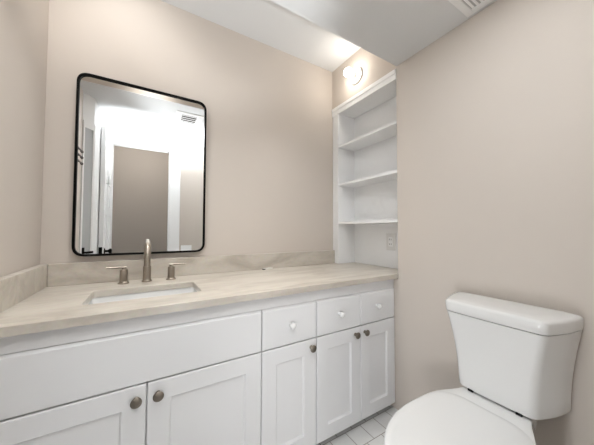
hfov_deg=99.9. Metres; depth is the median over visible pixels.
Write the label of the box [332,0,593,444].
wall
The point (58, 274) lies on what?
backsplash
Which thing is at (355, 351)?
vanity cabinet
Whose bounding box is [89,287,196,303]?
sink
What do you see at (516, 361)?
toilet
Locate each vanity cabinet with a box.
[0,299,261,444]
[261,291,316,444]
[315,279,394,443]
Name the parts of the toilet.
seat lid, bowl, tank lid, tank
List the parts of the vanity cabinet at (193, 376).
door, knob, knob, door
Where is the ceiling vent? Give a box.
[448,0,492,16]
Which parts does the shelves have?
panel, crown moulding, panel, shelf, shelf, shelf, panel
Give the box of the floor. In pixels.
[316,405,397,444]
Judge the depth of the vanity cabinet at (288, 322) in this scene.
1.17 m
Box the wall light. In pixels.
[344,67,362,84]
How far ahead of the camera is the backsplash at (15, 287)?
0.94 m
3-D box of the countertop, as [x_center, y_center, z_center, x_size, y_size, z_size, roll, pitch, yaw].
[-0.222,0.328,1.412,1.947,0.028,0.632,1,-2,-31]
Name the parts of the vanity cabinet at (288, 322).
drawer, door, knob, knob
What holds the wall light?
attached to the wall at (495, 115)
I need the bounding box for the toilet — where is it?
[384,292,583,444]
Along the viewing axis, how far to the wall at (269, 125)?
1.64 m
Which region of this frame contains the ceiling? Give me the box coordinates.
[161,0,496,71]
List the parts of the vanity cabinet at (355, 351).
drawer, door, knob, knob, knob, drawer, door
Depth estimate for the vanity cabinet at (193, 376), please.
0.87 m
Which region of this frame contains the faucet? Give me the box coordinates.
[106,241,184,283]
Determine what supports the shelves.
attached to the wall at (495, 115)
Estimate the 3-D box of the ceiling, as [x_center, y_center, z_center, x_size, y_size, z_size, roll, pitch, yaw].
[0.070,-1.265,0.255,3.000,0.455,3.000,1,-2,-31]
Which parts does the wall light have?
bulb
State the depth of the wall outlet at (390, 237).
1.80 m
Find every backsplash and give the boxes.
[0,264,47,312]
[47,250,334,286]
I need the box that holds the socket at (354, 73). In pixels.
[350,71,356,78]
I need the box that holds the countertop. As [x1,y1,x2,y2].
[0,262,397,337]
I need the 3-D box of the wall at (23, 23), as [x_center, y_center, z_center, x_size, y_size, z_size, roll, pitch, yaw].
[-0.801,-0.188,0.462,0.160,2.600,1.692,1,-2,-31]
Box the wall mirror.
[71,73,206,256]
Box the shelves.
[332,69,397,268]
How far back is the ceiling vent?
1.15 m
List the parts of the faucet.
lever, handle, spout, spout, handle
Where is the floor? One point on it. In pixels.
(370, 430)
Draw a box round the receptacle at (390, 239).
[388,237,392,246]
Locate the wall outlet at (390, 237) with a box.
[386,233,395,250]
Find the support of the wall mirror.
attached to the wall at (269, 125)
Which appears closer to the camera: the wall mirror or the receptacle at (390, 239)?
the wall mirror
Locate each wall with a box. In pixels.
[0,0,48,276]
[40,0,340,263]
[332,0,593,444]
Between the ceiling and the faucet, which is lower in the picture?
the faucet

